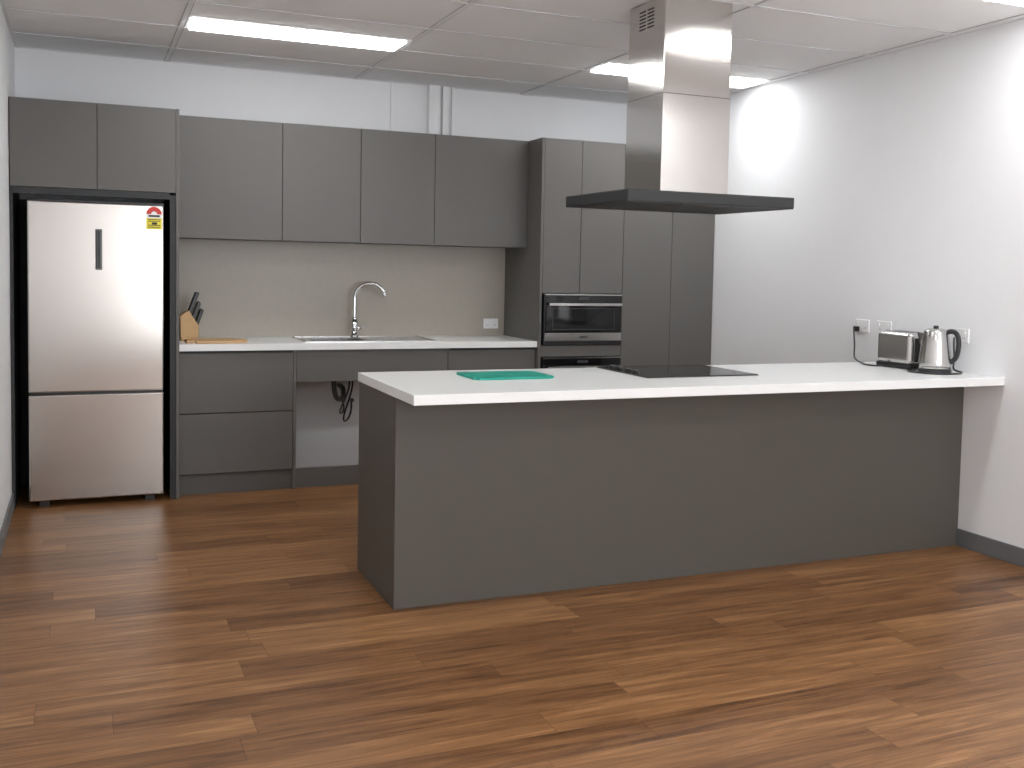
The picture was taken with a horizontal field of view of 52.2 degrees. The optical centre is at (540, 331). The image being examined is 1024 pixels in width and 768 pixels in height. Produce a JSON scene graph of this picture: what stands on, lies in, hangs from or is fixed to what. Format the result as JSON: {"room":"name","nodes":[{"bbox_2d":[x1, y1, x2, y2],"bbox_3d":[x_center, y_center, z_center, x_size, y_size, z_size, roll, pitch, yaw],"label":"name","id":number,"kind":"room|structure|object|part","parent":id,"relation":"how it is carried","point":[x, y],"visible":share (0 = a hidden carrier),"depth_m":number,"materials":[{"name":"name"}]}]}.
{"room":"kitchen","nodes":[
{"label":"kitchen","id":0,"kind":"room"},
{"bbox_2d":[0,4,14,529],"bbox_3d":[-1.350,-0.134,2.042,0.100,2.732,9.200,0,4,-24],"label":"wall","id":1,"kind":"structure","parent":0,"point":[7,49],"depth_m":5.36,"materials":[{"name":"white paint"}]},
{"bbox_2d":[0,494,13,557],"bbox_3d":[-1.192,1.205,1.837,0.012,0.090,8.530,0,4,-24],"label":"baseboard","id":2,"kind":"structure","parent":1,"relation":"attached to","point":[8,516],"depth_m":5.19,"materials":[{"name":"grey plastic"}]},
{"bbox_2d":[15,48,626,467],"bbox_3d":[-1.098,-0.440,7.216,4.710,2.732,0.100,0,4,-24],"label":"wall","id":3,"kind":"structure","parent":0,"point":[323,439],"depth_m":6.98,"materials":[{"name":"white paint"}]},
{"bbox_2d":[179,239,504,336],"bbox_3d":[-1.302,-0.281,7.077,2.274,0.622,0.011,0,4,-24],"label":"backsplash","id":4,"kind":"structure","parent":3,"relation":"attached to","point":[245,288],"depth_m":7.04,"materials":[{"name":"stone"}]},
{"bbox_2d":[483,319,497,328],"bbox_3d":[-0.355,-0.059,7.492,0.112,0.072,0.014,0,4,-24],"label":"power outlet","id":5,"kind":"object","parent":4,"relation":"attached to","point":[487,323],"visible":1,"depth_m":7.49,"materials":[{"name":"white plastic"}]},
{"bbox_2d":[179,115,528,247],"bbox_3d":[-1.206,-0.943,6.853,2.271,0.724,0.412,0,4,-24],"label":"upper cabinet","id":6,"kind":"object","parent":3,"relation":"attached to","point":[240,180],"visible":0.89,"depth_m":6.62,"materials":[{"name":"grey laminate"}]},
{"bbox_3d":[-1.883,-0.926,6.343,0.618,0.724,0.018,0,4,-24],"label":"door","id":7,"kind":"part","parent":6,"relation":"part of","materials":[{"name":"grey laminate"}]},
{"bbox_3d":[-1.373,-0.929,6.566,0.489,0.724,0.018,0,4,-24],"label":"door","id":8,"kind":"part","parent":6,"relation":"part of","materials":[{"name":"grey laminate"}]},
{"bbox_3d":[-0.921,-0.931,6.763,0.491,0.724,0.018,0,4,-24],"label":"door","id":9,"kind":"part","parent":6,"relation":"part of","materials":[{"name":"grey laminate"}]},
{"bbox_3d":[-0.391,-0.934,6.995,0.661,0.724,0.018,0,4,-24],"label":"door","id":10,"kind":"part","parent":6,"relation":"part of","materials":[{"name":"grey laminate"}]},
{"bbox_2d":[390,82,454,134],"bbox_3d":[-0.806,-1.484,7.190,0.455,0.431,0.050,0,4,-24],"label":"pipe","id":11,"kind":"object","parent":3,"relation":"attached to","point":[433,91],"visible":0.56,"depth_m":7.21,"materials":[{"name":"white paint"}]},
{"bbox_2d":[0,484,1023,767],"bbox_3d":[0.733,1.243,3.048,4.710,0.050,9.400,0,4,-24],"label":"floor","id":12,"kind":"structure","parent":0,"point":[241,629],"depth_m":3.71,"materials":[{"name":"wood"}]},
{"bbox_2d":[8,96,178,508],"bbox_3d":[-2.615,-0.167,6.154,0.872,2.251,0.661,0,4,-24],"label":"cabinet","id":13,"kind":"object","parent":12,"relation":"on","point":[57,147],"visible":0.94,"depth_m":5.86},
{"bbox_3d":[-3.011,-0.165,5.991,0.016,2.251,0.642,0,4,-24],"label":"panel","id":14,"kind":"part","parent":13,"relation":"part of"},
{"bbox_3d":[-2.666,-1.030,5.720,0.433,0.476,0.018,0,4,-24],"label":"door","id":15,"kind":"part","parent":13,"relation":"part of","materials":[{"name":"grey laminate"}]},
{"bbox_3d":[-2.276,-1.032,5.891,0.413,0.476,0.018,0,4,-24],"label":"door","id":16,"kind":"part","parent":13,"relation":"part of","materials":[{"name":"grey laminate"}]},
{"bbox_3d":[-2.224,-0.169,6.325,0.018,2.251,0.661,0,4,-24],"label":"panel","id":17,"kind":"part","parent":13,"relation":"part of","materials":[{"name":"grey laminate"}]},
{"bbox_2d":[27,198,163,506],"bbox_3d":[-2.608,0.104,6.142,0.703,1.712,0.625,0,4,-24],"label":"refrigerator","id":18,"kind":"object","parent":12,"relation":"on","point":[95,269],"depth_m":5.86,"materials":[{"name":"silver metal"}]},
{"bbox_2d":[179,347,534,494],"bbox_3d":[-1.194,0.520,6.842,2.271,0.858,0.570,0,4,-24],"label":"base cabinet","id":19,"kind":"object","parent":12,"relation":"on","point":[237,409],"visible":0.57,"depth_m":6.32,"materials":[{"name":"grey laminate"}]},
{"bbox_3d":[-1.816,0.304,6.253,0.658,0.354,0.018,0,4,-24],"label":"drawer","id":20,"kind":"part","parent":19,"relation":"part of","materials":[{"name":"grey laminate"}]},
{"bbox_3d":[-1.935,0.463,6.526,0.661,0.738,0.548,0,4,-24],"label":"drawer","id":21,"kind":"part","parent":19,"relation":"part of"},
{"bbox_3d":[-1.824,0.665,6.274,0.658,0.356,0.018,0,4,-24],"label":"drawer","id":22,"kind":"part","parent":19,"relation":"part of","materials":[{"name":"grey laminate"}]},
{"bbox_3d":[-1.620,0.522,6.655,0.018,0.858,0.570,0,4,-24],"label":"panel","id":23,"kind":"part","parent":19,"relation":"part of","materials":[{"name":"grey laminate"}]},
{"bbox_2d":[179,335,536,350],"bbox_3d":[-1.185,0.070,6.813,2.274,0.040,0.607,0,4,-24],"label":"countertop","id":24,"kind":"structure","parent":19,"relation":"on","point":[463,341],"depth_m":6.59,"materials":[{"name":"white stone"}]},
{"bbox_2d":[179,292,203,340],"bbox_3d":[-2.148,-0.098,6.425,0.143,0.300,0.110,0,4,-24],"label":"knife block","id":25,"kind":"object","parent":24,"relation":"on","point":[188,325],"visible":0.97,"depth_m":6.38,"materials":[{"name":"brown wood"}]},
{"bbox_3d":[-2.124,-0.176,6.394,0.067,0.140,0.016,0,4,-24],"label":"knife handle","id":26,"kind":"part","parent":25,"relation":"part of","materials":[{"name":"black plastic"}]},
{"bbox_3d":[-2.111,-0.128,6.403,0.056,0.110,0.016,0,4,-24],"label":"knife handle","id":27,"kind":"part","parent":25,"relation":"part of","materials":[{"name":"black plastic"}]},
{"bbox_3d":[-2.094,-0.089,6.413,0.052,0.098,0.016,0,4,-24],"label":"knife handle","id":28,"kind":"part","parent":25,"relation":"part of","materials":[{"name":"black plastic"}]},
{"bbox_2d":[185,338,246,343],"bbox_3d":[-1.960,0.055,6.310,0.350,0.018,0.240,0,4,-24],"label":"cutting board","id":29,"kind":"object","parent":24,"relation":"on","point":[193,340],"visible":1,"depth_m":6.23,"materials":[{"name":"brown wood"}]},
{"bbox_2d":[292,336,436,421],"bbox_3d":[-1.172,0.325,6.870,0.850,0.572,0.530,0,4,-24],"label":"sink","id":30,"kind":"object","parent":24,"relation":"in","point":[342,398],"visible":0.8,"depth_m":6.88,"materials":[{"name":"silver metal"}]},
{"bbox_3d":[-1.333,0.133,6.749,0.358,0.165,0.358,0,4,-24],"label":"bowl","id":31,"kind":"part","parent":30,"relation":"part of","materials":[{"name":"silver metal"}]},
{"bbox_2d":[350,282,386,336],"bbox_3d":[-1.153,-0.151,7.003,0.240,0.371,0.056,1,3,-7],"label":"kitchen faucet","id":32,"kind":"object","parent":24,"relation":"on","point":[354,321],"visible":1,"depth_m":6.98,"materials":[{"name":"silver metal"}]},
{"bbox_3d":[-1.146,-0.209,6.998,0.220,0.256,0.024,1,3,-6],"label":"spout","id":33,"kind":"part","parent":32,"relation":"part of","materials":[{"name":"silver metal"}]},
{"bbox_3d":[-0.320,0.210,6.901,0.615,0.182,0.018,0,4,-24],"label":"drawer","id":34,"kind":"part","parent":19,"relation":"part of","materials":[{"name":"grey laminate"}]},
{"bbox_2d":[504,137,714,368],"bbox_3d":[0.487,-0.184,7.523,1.358,2.251,0.639,0,4,-24],"label":"pantry cabinet","id":35,"kind":"object","parent":12,"relation":"on","point":[660,264],"visible":0.51,"depth_m":7.18,"materials":[{"name":"grey laminate"}]},
{"bbox_3d":[-0.127,-0.180,7.254,0.018,2.251,0.639,0,4,-24],"label":"panel","id":36,"kind":"part","parent":35,"relation":"part of","materials":[{"name":"grey laminate"}]},
{"bbox_3d":[0.145,-0.771,6.993,0.274,1.026,0.018,0,4,-24],"label":"door over oven","id":37,"kind":"part","parent":35,"relation":"part of","materials":[{"name":"grey laminate"}]},
{"bbox_2d":[540,356,620,368],"bbox_3d":[0.170,0.448,7.367,0.586,0.587,0.652,0,4,-24],"label":"wall oven","id":38,"kind":"object","parent":35,"relation":"in","point":[564,361],"visible":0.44,"depth_m":7.08,"materials":[{"name":"black glass"}]},
{"bbox_3d":[0.288,0.177,7.093,0.582,0.007,0.008,0,4,-24],"label":"trim","id":39,"kind":"part","parent":38,"relation":"part of","materials":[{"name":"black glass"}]},
{"bbox_3d":[0.283,0.454,7.108,0.562,0.446,0.012,0,4,-24],"label":"door glass","id":40,"kind":"part","parent":38,"relation":"part of","materials":[{"name":"black glass"}]},
{"bbox_3d":[0.302,0.243,7.062,0.546,0.020,0.014,0,4,-24],"label":"handle","id":41,"kind":"part","parent":38,"relation":"part of","materials":[{"name":"silver metal"}]},
{"bbox_3d":[0.276,0.129,7.112,0.601,0.074,0.018,0,4,-24],"label":"filler panel","id":42,"kind":"part","parent":35,"relation":"part of","materials":[{"name":"grey laminate"}]},
{"bbox_2d":[541,293,622,344],"bbox_3d":[0.181,-0.100,7.334,0.586,0.342,0.652,0,4,-24],"label":"microwave oven","id":43,"kind":"object","parent":35,"relation":"in","point":[566,318],"visible":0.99,"depth_m":7.06,"materials":[{"name":"silver metal"}]},
{"bbox_3d":[0.291,0.035,7.084,0.578,0.055,0.010,0,4,-24],"label":"trim","id":44,"kind":"part","parent":43,"relation":"part of","materials":[{"name":"silver metal"}]},
{"bbox_3d":[0.295,-0.095,7.075,0.562,0.201,0.012,0,4,-24],"label":"door glass","id":45,"kind":"part","parent":43,"relation":"part of","materials":[{"name":"black glass"}]},
{"bbox_3d":[0.297,-0.250,7.068,0.582,0.007,0.008,0,4,-24],"label":"trim","id":46,"kind":"part","parent":43,"relation":"part of","materials":[{"name":"silver metal"}]},
{"bbox_3d":[0.311,-0.183,7.036,0.546,0.020,0.014,0,4,-24],"label":"handle","id":47,"kind":"part","parent":43,"relation":"part of","materials":[{"name":"silver metal"}]},
{"bbox_3d":[0.422,-0.773,7.114,0.324,1.026,0.018,0,4,-24],"label":"door over oven","id":48,"kind":"part","parent":35,"relation":"part of","materials":[{"name":"grey laminate"}]},
{"bbox_3d":[0.737,-0.215,7.290,0.382,2.148,0.018,0,4,-24],"label":"pantry door","id":49,"kind":"part","parent":35,"relation":"part of","materials":[{"name":"grey laminate"}]},
{"bbox_3d":[1.074,-0.216,7.438,0.348,2.148,0.018,0,4,-24],"label":"pantry door","id":50,"kind":"part","parent":35,"relation":"part of","materials":[{"name":"grey laminate"}]},
{"bbox_2d":[357,362,1004,609],"bbox_3d":[0.719,0.653,4.947,3.007,0.900,0.873,0,4,-24],"label":"kitchen island","id":51,"kind":"object","parent":12,"relation":"on","point":[469,489],"visible":0.93,"depth_m":4.64,"materials":[{"name":"grey laminate"}]},
{"bbox_3d":[-0.700,0.672,4.471,0.018,0.859,0.588,0,4,-24],"label":"panel","id":52,"kind":"part","parent":51,"relation":"part of","materials":[{"name":"grey laminate"}]},
{"bbox_2d":[456,371,553,379],"bbox_3d":[-0.158,0.195,4.675,0.380,0.010,0.270,0,4,-24],"label":"cutting board","id":53,"kind":"object","parent":51,"relation":"on","point":[483,375],"visible":1,"depth_m":4.62,"materials":[{"name":"green plastic"}]},
{"bbox_2d":[597,364,758,378],"bbox_3d":[0.657,0.183,5.044,0.600,0.022,0.515,0,4,-24],"label":"cooktop","id":54,"kind":"object","parent":51,"relation":"in","point":[693,370],"visible":1,"depth_m":4.97,"materials":[{"name":"black glass"}]},
{"bbox_2d":[853,326,919,369],"bbox_3d":[1.848,0.082,5.729,0.235,0.192,0.693,0,4,-19],"label":"toaster","id":55,"kind":"object","parent":51,"relation":"on","point":[896,348],"visible":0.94,"depth_m":5.49,"materials":[{"name":"silver metal"}]},
{"bbox_3d":[1.793,0.082,5.814,0.087,0.179,0.511,1,3,-3],"label":"cord","id":56,"kind":"part","parent":55,"relation":"part of","materials":[{"name":"black plastic"}]},
{"bbox_3d":[1.988,0.097,5.430,0.100,0.125,0.006,0,4,-24],"label":"panel","id":57,"kind":"part","parent":55,"relation":"part of","materials":[{"name":"black plastic"}]},
{"bbox_2d":[907,326,962,374],"bbox_3d":[2.026,0.089,5.285,0.307,0.239,0.223,0,4,-24],"label":"electric kettle","id":58,"kind":"object","parent":51,"relation":"on","point":[935,350],"visible":1,"depth_m":5.25,"materials":[{"name":"silver metal"}]},
{"bbox_3d":[1.962,0.038,5.338,0.049,0.073,0.052,0,4,-24],"label":"spout","id":59,"kind":"part","parent":58,"relation":"part of","materials":[{"name":"silver metal"}]},
{"bbox_3d":[2.010,-0.006,5.304,0.121,0.026,0.121,0,4,-24],"label":"lid","id":60,"kind":"part","parent":58,"relation":"part of","materials":[{"name":"silver metal"}]},
{"bbox_3d":[2.083,0.077,5.267,0.076,0.180,0.025,3,4,29],"label":"handle","id":61,"kind":"part","parent":58,"relation":"part of","materials":[{"name":"black plastic"}]},
{"bbox_2d":[4,0,1023,103],"bbox_3d":[0.790,-1.448,2.887,4.510,0.080,9.200,0,4,-24],"label":"ceiling","id":62,"kind":"structure","parent":0,"point":[949,16],"depth_m":5.57,"materials":[{"name":"tile"}]},
{"bbox_2d":[184,15,411,50],"bbox_3d":[-1.305,-1.616,5.666,1.170,0.006,0.300,0,4,-24],"label":"frame","id":63,"kind":"object","parent":62,"relation":"attached to","point":[190,17],"visible":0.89,"depth_m":5.51,"materials":[{"name":"white plastic"}]},
{"bbox_2d":[189,18,405,50],"bbox_3d":[-1.307,-1.611,5.671,1.120,0.014,0.260,0,4,-24],"label":"diffuser","id":64,"kind":"object","parent":63,"relation":"attached to","point":[198,24],"visible":1,"depth_m":5.64,"materials":[{"name":"white plastic"}]},
{"bbox_2d":[0,0,1023,104],"bbox_3d":[0.789,-1.406,2.889,4.510,0.005,9.200,0,4,-24],"label":"grid","id":65,"kind":"object","parent":62,"relation":"attached to","point":[190,3],"depth_m":5.72,"materials":[{"name":"white metal"}]},
{"bbox_2d":[591,64,628,75],"bbox_3d":[0.483,-1.619,6.430,0.275,0.014,0.303,0,4,-24],"label":"ceiling light","id":66,"kind":"object","parent":62,"relation":"in","point":[623,70],"depth_m":6.44,"materials":[{"name":"white plastic"}]},
{"bbox_2d":[586,62,769,81],"bbox_3d":[0.885,-1.628,6.624,1.170,0.006,0.300,0,4,-24],"label":"frame","id":67,"kind":"object","parent":62,"relation":"attached to","point":[765,80],"visible":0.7,"depth_m":6.52,"materials":[{"name":"white plastic"}]},
{"bbox_2d":[566,0,793,214],"bbox_3d":[0.665,-1.059,4.962,0.880,0.942,0.635,0,4,-24],"label":"range hood","id":68,"kind":"object","parent":62,"relation":"attached to","point":[678,104],"visible":1,"depth_m":4.79,"materials":[{"name":"silver metal"}]},
{"bbox_2d":[730,77,764,87],"bbox_3d":[1.276,-1.623,6.776,0.279,0.014,0.305,0,4,-24],"label":"diffuser","id":69,"kind":"object","parent":62,"relation":"in","point":[735,82],"depth_m":6.76,"materials":[{"name":"white plastic"}]},
{"bbox_3d":[1.845,-1.476,4.429,1.170,0.006,0.300,0,4,-24],"label":"frame","id":70,"kind":"object","parent":62,"relation":"attached to","visible":0},
{"bbox_2d":[988,0,1023,5],"bbox_3d":[1.843,-1.470,4.434,1.120,0.014,0.260,0,4,-24],"label":"diffuser","id":71,"kind":"object","parent":70,"relation":"attached to","point":[1013,2],"visible":1,"depth_m":4.65,"materials":[{"name":"white plastic"}]},
{"bbox_2d":[710,19,1023,547],"bbox_3d":[2.874,-0.156,3.889,0.100,2.732,9.200,0,4,-24],"label":"wall","id":72,"kind":"structure","parent":0,"point":[903,170],"depth_m":5.80,"materials":[{"name":"white paint"}]},
{"bbox_2d":[855,319,869,332],"bbox_3d":[1.866,-0.034,6.053,0.014,0.074,0.116,0,4,-24],"label":"power outlet","id":73,"kind":"object","parent":72,"relation":"attached to","point":[864,325],"visible":1,"depth_m":6.04,"materials":[{"name":"white plastic"}]},
{"bbox_2d":[876,321,891,333],"bbox_3d":[1.938,-0.022,5.889,0.014,0.074,0.116,0,4,-24],"label":"power outlet","id":74,"kind":"object","parent":72,"relation":"attached to","point":[881,325],"visible":0.84,"depth_m":5.89,"materials":[{"name":"white plastic"}]},
{"bbox_2d":[951,328,969,343],"bbox_3d":[2.162,0.021,5.377,0.014,0.074,0.116,0,4,-24],"label":"power outlet","id":75,"kind":"object","parent":72,"relation":"attached to","point":[964,333],"visible":0.64,"depth_m":5.35,"materials":[{"name":"white plastic"}]},
{"bbox_2d":[956,528,1023,566],"bbox_3d":[3.396,1.258,2.572,0.012,0.090,6.196,0,4,-24],"label":"baseboard","id":76,"kind":"structure","parent":72,"relation":"attached to","point":[1006,552],"depth_m":5.20,"materials":[{"name":"grey paint"}]}
]}

